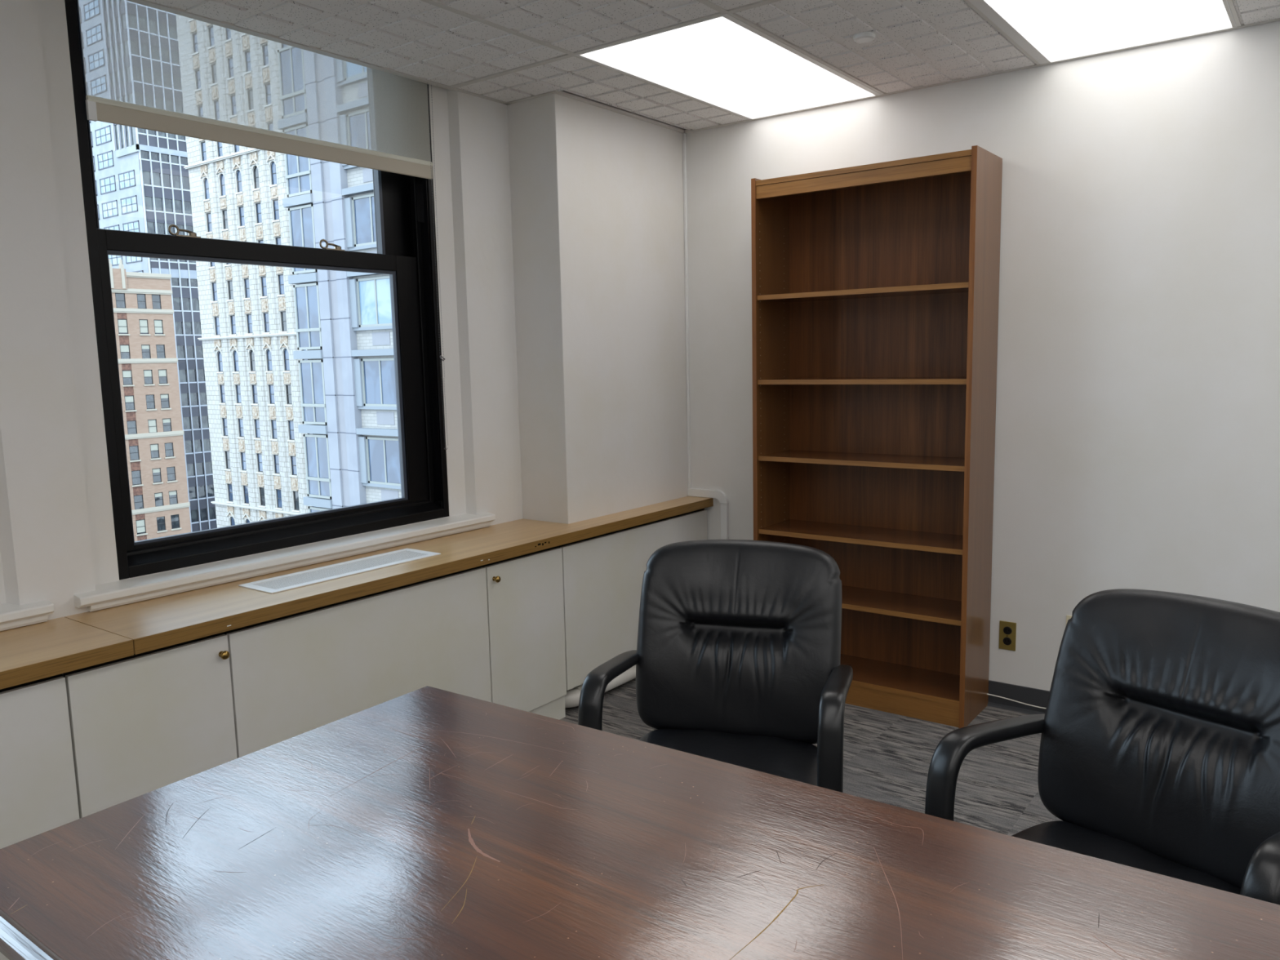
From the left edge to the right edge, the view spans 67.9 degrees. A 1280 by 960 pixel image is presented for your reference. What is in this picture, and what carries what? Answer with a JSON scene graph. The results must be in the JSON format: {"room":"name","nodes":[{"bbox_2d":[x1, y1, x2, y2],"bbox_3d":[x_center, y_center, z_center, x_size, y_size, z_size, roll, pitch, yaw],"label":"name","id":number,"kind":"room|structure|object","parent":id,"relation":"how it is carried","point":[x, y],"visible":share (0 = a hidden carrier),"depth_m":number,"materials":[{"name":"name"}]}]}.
{"room":"office","nodes":[
{"label":"office","id":0,"kind":"room"},
{"bbox_2d":[0,0,523,620],"bbox_3d":[-2.269,-0.126,1.897,0.240,2.750,5.545,4,9,36],"label":"wall","id":1,"kind":"structure","parent":0,"point":[58,542],"depth_m":2.64,"materials":[{"name":"paint"}]},
{"bbox_2d":[0,600,54,631],"bbox_3d":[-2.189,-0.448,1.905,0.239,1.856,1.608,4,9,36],"label":"window sill","id":2,"kind":"structure","parent":1,"relation":"in","point":[11,615],"depth_m":2.54,"materials":[{"name":"white paint"}]},
{"bbox_2d":[64,0,495,611],"bbox_3d":[-1.191,-0.643,3.236,0.239,1.856,1.608,4,9,36],"label":"window","id":3,"kind":"structure","parent":1,"relation":"in","point":[406,241],"depth_m":3.29,"materials":[{"name":"black paint"}]},
{"bbox_2d":[77,0,448,449],"bbox_3d":[-1.160,-0.793,3.178,0.073,1.501,1.247,4,9,36],"label":"roller blind","id":4,"kind":"object","parent":3,"relation":"attached to","point":[148,68],"visible":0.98,"depth_m":3.00,"materials":[{"name":"beige fabric"}]},
{"bbox_2d":[506,93,688,524],"bbox_3d":[-0.242,-0.492,4.382,0.500,2.750,0.905,4,9,36],"label":"wall column","id":5,"kind":"structure","parent":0,"point":[597,193],"depth_m":4.04,"materials":[{"name":"paint"}]},
{"bbox_2d":[126,0,1279,133],"bbox_3d":[0.211,-1.257,0.453,6.000,0.303,6.670,4,9,36],"label":"ceiling","id":6,"kind":"structure","parent":0,"point":[506,52],"depth_m":3.09,"materials":[{"name":"white paint"}]},
{"bbox_2d":[573,13,880,119],"bbox_3d":[0.378,-1.563,3.556,0.613,0.103,1.206,4,9,36],"label":"ceiling light","id":7,"kind":"object","parent":6,"relation":"attached to","point":[723,62],"visible":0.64,"depth_m":3.48,"materials":[{"name":"white paint"}]},
{"bbox_2d":[853,31,875,43],"bbox_3d":[0.742,-1.462,3.141,0.072,0.016,0.072,4,9,36],"label":"disc","id":8,"kind":"object","parent":6,"relation":"attached to","point":[864,37],"visible":1,"depth_m":3.12,"materials":[{"name":"white plastic"}]},
{"bbox_2d":[968,0,1236,64],"bbox_3d":[1.361,-1.490,2.828,0.613,0.103,1.206,4,9,36],"label":"ceiling light","id":9,"kind":"object","parent":6,"relation":"attached to","point":[1050,31],"visible":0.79,"depth_m":3.07,"materials":[{"name":"white paint"}]},
{"bbox_2d":[560,678,1062,835],"bbox_3d":[0.269,1.409,0.798,6.000,0.120,6.670,4,9,36],"label":"floor","id":10,"kind":"structure","parent":0,"point":[887,757],"depth_m":3.35,"materials":[{"name":"carpet"}]},
{"bbox_2d":[0,673,79,959],"bbox_3d":[-2.043,0.905,1.790,0.362,0.724,1.700,4,9,36],"label":"base cabinet","id":11,"kind":"object","parent":10,"relation":"on","point":[38,795],"visible":0.5,"depth_m":2.27,"materials":[{"name":"paint"}]},
{"bbox_2d":[62,631,237,818],"bbox_3d":[-1.399,0.783,2.626,0.390,0.724,0.417,4,9,36],"label":"base cabinet","id":12,"kind":"object","parent":10,"relation":"on","point":[142,723],"visible":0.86,"depth_m":2.48,"materials":[{"name":"paint"}]},
{"bbox_2d":[224,564,491,758],"bbox_3d":[-0.989,0.700,3.195,0.362,0.724,0.990,4,9,36],"label":"base cabinet","id":13,"kind":"object","parent":10,"relation":"on","point":[292,675],"visible":0.48,"depth_m":3.00,"materials":[{"name":"paint"}]},
{"bbox_2d":[483,546,566,719],"bbox_3d":[-0.559,0.619,3.746,0.390,0.724,0.414,4,9,36],"label":"base cabinet","id":14,"kind":"object","parent":10,"relation":"on","point":[525,593],"visible":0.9,"depth_m":3.64,"materials":[{"name":"paint"}]},
{"bbox_2d":[64,496,713,654],"bbox_3d":[-0.624,0.253,3.620,0.399,0.040,2.744,4,9,36],"label":"countertop","id":15,"kind":"structure","parent":14,"relation":"on","point":[157,623],"depth_m":2.99,"materials":[{"name":"brown wood"}]},
{"bbox_2d":[238,548,440,593],"bbox_3d":[-0.981,0.296,3.175,0.183,0.004,0.667,4,9,36],"label":"grille","id":16,"kind":"object","parent":15,"relation":"on","point":[308,577],"visible":1,"depth_m":3.14,"materials":[{"name":"white metal"}]},
{"bbox_2d":[564,665,635,707],"bbox_3d":[-0.011,0.849,4.291,0.104,0.079,1.046,4,9,36],"label":"baseboard","id":17,"kind":"structure","parent":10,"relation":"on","point":[572,696],"depth_m":4.06,"materials":[{"name":"paint"}]},
{"bbox_2d":[559,508,706,690],"bbox_3d":[-0.024,0.540,4.265,0.102,0.724,1.062,4,9,36],"label":"base cabinet","id":18,"kind":"object","parent":10,"relation":"on","point":[602,575],"visible":0.62,"depth_m":4.02,"materials":[{"name":"paint"}]},
{"bbox_2d":[0,685,1279,959],"bbox_3d":[0.121,0.927,1.190,2.107,0.740,1.011,4,9,36],"label":"conference table","id":19,"kind":"object","parent":10,"relation":"on","point":[426,823],"visible":1,"depth_m":1.32,"materials":[{"name":"brown wood"}]},
{"bbox_2d":[577,539,853,792],"bbox_3d":[0.211,0.668,2.390,0.621,0.940,0.660,1,8,17],"label":"office chair","id":20,"kind":"object","parent":10,"relation":"on","point":[736,658],"visible":0.64,"depth_m":2.49,"materials":[{"name":"black leather"}]},
{"bbox_2d":[751,145,1002,728],"bbox_3d":[0.942,-0.160,3.905,0.920,2.163,0.307,4,9,36],"label":"bookcase","id":21,"kind":"object","parent":10,"relation":"on","point":[875,286],"visible":0.88,"depth_m":3.94,"materials":[{"name":"brown wood"}]},
{"bbox_2d":[924,588,1279,905],"bbox_3d":[0.926,0.731,1.783,0.660,0.940,0.621,-7,9,-36],"label":"office chair","id":22,"kind":"object","parent":10,"relation":"on","point":[1159,727],"visible":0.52,"depth_m":1.86,"materials":[{"name":"black leather"}]},
{"bbox_3d":[-3.103,1.111,0.378,0.362,0.724,1.850,4,9,36],"label":"cabinet","id":23,"kind":"object","parent":10,"relation":"on","visible":0},
{"bbox_2d":[0,617,133,689],"bbox_3d":[-2.548,0.627,1.057,0.398,0.040,3.702,4,9,36],"label":"countertop","id":24,"kind":"structure","parent":23,"relation":"on","point":[58,646],"depth_m":2.36,"materials":[{"name":"brown wood"}]},
{"bbox_2d":[685,21,1279,691],"bbox_3d":[2.191,-0.394,3.216,6.000,2.750,0.120,4,9,36],"label":"wall","id":25,"kind":"structure","parent":0,"point":[1137,426],"depth_m":3.50,"materials":[{"name":"paint"}]},
{"bbox_2d":[682,133,728,539],"bbox_3d":[0.316,-0.438,4.528,0.226,2.372,0.019,4,9,36],"label":"cable raceway","id":26,"kind":"object","parent":25,"relation":"attached to","point":[719,495],"visible":0.85,"depth_m":4.55,"materials":[{"name":"white plastic"}]},
{"bbox_2d":[999,620,1016,651],"bbox_3d":[1.477,0.627,3.819,0.065,0.116,0.009,4,9,36],"label":"wall outlet","id":27,"kind":"object","parent":25,"relation":"attached to","point":[1007,630],"visible":1,"depth_m":3.82,"materials":[{"name":"gold metal"}]},
{"bbox_2d":[1003,636,1011,644],"bbox_3d":[1.477,0.649,3.821,0.034,0.034,0.005,4,9,36],"label":"receptacle","id":28,"kind":"object","parent":27,"relation":"attached to","point":[1006,640],"depth_m":3.82,"materials":[{"name":"black"}]},
{"bbox_2d":[1003,626,1012,634],"bbox_3d":[1.476,0.605,3.815,0.034,0.034,0.005,4,9,36],"label":"receptacle","id":29,"kind":"object","parent":27,"relation":"attached to","point":[1006,629],"depth_m":3.81,"materials":[{"name":"black"}]},
{"bbox_2d":[986,693,1046,708],"bbox_3d":[2.272,0.942,3.240,2.360,0.020,0.011,4,9,36],"label":"cable","id":30,"kind":"object","parent":25,"relation":"attached to","point":[987,694],"visible":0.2,"depth_m":3.80,"materials":[{"name":"white plastic"}]},
{"bbox_2d":[986,680,1049,714],"bbox_3d":[2.434,0.946,3.139,5.160,0.102,0.022,4,9,36],"label":"baseboard","id":31,"kind":"structure","parent":25,"relation":"attached to","point":[1033,696],"depth_m":3.82,"materials":[{"name":"grey rubber"}]},
{"bbox_2d":[1066,615,1071,624],"bbox_3d":[1.681,0.584,3.661,0.075,0.118,0.007,4,9,36],"label":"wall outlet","id":32,"kind":"object","parent":25,"relation":"attached to","point":[1068,617],"visible":0.16,"depth_m":3.67,"materials":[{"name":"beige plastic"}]},
{"label":"outside","id":33,"kind":"structure","parent":0,"visible":0},
{"bbox_3d":[-81.462,28.398,183.415,460.000,1.000,420.000,4,9,36],"label":"street","id":34,"kind":"object","parent":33,"visible":0},
{"bbox_2d":[108,258,191,541],"bbox_3d":[-80.157,2.384,131.748,20.350,63.800,25.500,4,9,36],"label":"brick building","id":35,"kind":"structure","parent":34,"relation":"on","point":[142,303],"depth_m":131.10,"materials":[{"name":"brown"}]},
{"bbox_2d":[117,320,127,332],"bbox_3d":[-69.463,-20.659,127.546,0.010,1.692,1.100,4,9,36],"label":"blind","id":36,"kind":"object","parent":35,"relation":"hanging from","point":[122,324],"depth_m":127.53,"materials":[{"name":"grey"}]},
{"bbox_2d":[120,345,128,351],"bbox_3d":[-69.398,-17.670,127.933,0.010,0.900,1.100,4,9,36],"label":"blind","id":37,"kind":"object","parent":35,"relation":"hanging from","point":[122,348],"depth_m":127.90,"materials":[{"name":"grey"}]},
{"bbox_2d":[122,370,131,377],"bbox_3d":[-69.324,-14.289,128.371,0.010,0.900,1.100,4,9,36],"label":"blind","id":38,"kind":"object","parent":35,"relation":"hanging from","point":[125,373],"depth_m":128.37,"materials":[{"name":"grey"}]},
{"bbox_2d":[124,395,133,402],"bbox_3d":[-69.251,-10.957,128.803,0.010,0.801,1.100,4,9,36],"label":"blind","id":39,"kind":"object","parent":35,"relation":"hanging from","point":[127,398],"depth_m":128.81,"materials":[{"name":"grey"}]},
{"bbox_2d":[136,520,145,533],"bbox_3d":[-68.871,6.389,131.050,0.010,1.692,1.100,4,9,36],"label":"blind","id":40,"kind":"object","parent":35,"relation":"hanging from","point":[140,524],"depth_m":131.06,"materials":[{"name":"grey"}]},
{"bbox_2d":[139,320,147,333],"bbox_3d":[-67.800,-20.982,129.763,0.010,1.692,1.020,4,9,36],"label":"blind","id":41,"kind":"object","parent":35,"relation":"hanging from","point":[143,323],"depth_m":129.76,"materials":[{"name":"grey"}]},
{"bbox_2d":[142,345,149,349],"bbox_3d":[-67.739,-18.190,130.124,0.010,0.504,1.020,4,9,36],"label":"blind","id":42,"kind":"object","parent":35,"relation":"hanging from","point":[144,347],"depth_m":130.14,"materials":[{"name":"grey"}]},
{"bbox_2d":[143,370,151,377],"bbox_3d":[-67.660,-14.613,130.588,0.010,0.900,1.020,4,9,36],"label":"blind","id":43,"kind":"object","parent":35,"relation":"hanging from","point":[146,373],"depth_m":130.59,"materials":[{"name":"grey"}]},
{"bbox_2d":[148,419,156,432],"bbox_3d":[-67.504,-7.458,131.514,0.010,1.692,1.020,4,9,36],"label":"blind","id":44,"kind":"object","parent":35,"relation":"hanging from","point":[152,423],"depth_m":131.55,"materials":[{"name":"grey"}]},
{"bbox_2d":[150,444,158,450],"bbox_3d":[-67.439,-4.519,131.895,0.010,0.801,1.020,4,9,36],"label":"blind","id":45,"kind":"object","parent":35,"relation":"hanging from","point":[153,446],"depth_m":131.88,"materials":[{"name":"grey"}]},
{"bbox_2d":[152,468,159,472],"bbox_3d":[-67.368,-1.285,132.314,0.010,0.504,1.020,4,9,36],"label":"blind","id":46,"kind":"object","parent":35,"relation":"hanging from","point":[154,470],"depth_m":132.32,"materials":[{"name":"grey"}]},
{"bbox_2d":[154,320,162,333],"bbox_3d":[-66.596,-21.216,131.367,0.010,1.692,1.040,4,9,36],"label":"blind","id":47,"kind":"object","parent":35,"relation":"hanging from","point":[157,323],"depth_m":131.35,"materials":[{"name":"grey"}]},
{"bbox_2d":[155,493,162,497],"bbox_3d":[-67.294,2.096,132.752,0.010,0.504,1.020,4,9,36],"label":"blind","id":48,"kind":"object","parent":35,"relation":"hanging from","point":[157,495],"depth_m":132.80,"materials":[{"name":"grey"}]},
{"bbox_2d":[158,369,166,376],"bbox_3d":[-66.456,-14.847,132.192,0.010,0.900,1.040,4,9,36],"label":"blind","id":49,"kind":"object","parent":35,"relation":"hanging from","point":[161,372],"depth_m":132.19,"materials":[{"name":"grey"}]},
{"bbox_2d":[160,394,168,398],"bbox_3d":[-66.386,-11.662,132.605,0.010,0.504,1.040,4,9,36],"label":"blind","id":50,"kind":"object","parent":35,"relation":"hanging from","point":[162,396],"depth_m":132.61,"materials":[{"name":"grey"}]},
{"bbox_2d":[162,418,170,422],"bbox_3d":[-66.312,-8.281,133.043,0.010,0.504,1.040,4,9,36],"label":"blind","id":51,"kind":"object","parent":35,"relation":"hanging from","point":[164,420],"depth_m":133.03,"materials":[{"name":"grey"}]},
{"bbox_2d":[168,490,176,495],"bbox_3d":[-66.090,1.861,134.357,0.010,0.504,1.040,4,9,36],"label":"blind","id":52,"kind":"object","parent":35,"relation":"hanging from","point":[171,492],"depth_m":134.35,"materials":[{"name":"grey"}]},
{"bbox_2d":[89,120,217,532],"bbox_3d":[-82.930,-29.343,166.143,41.300,118.000,25.800,4,9,36],"label":"glass tower","id":53,"kind":"structure","parent":34,"relation":"on","point":[142,181],"depth_m":147.18,"materials":[{"name":"glass"}]},
{"bbox_2d":[183,136,314,528],"bbox_3d":[-28.262,-12.521,94.502,21.900,100.670,20.340,4,9,36],"label":"office tower","id":54,"kind":"structure","parent":34,"relation":"on","point":[249,339],"depth_m":88.06,"materials":[{"name":"grey"}]},
{"bbox_2d":[282,153,401,512],"bbox_3d":[-1.341,12.084,41.209,20.503,64.400,14.620,4,9,36],"label":"apartment building","id":55,"kind":"structure","parent":34,"relation":"on","point":[344,318],"depth_m":37.43,"materials":[{"name":"grey concrete"}]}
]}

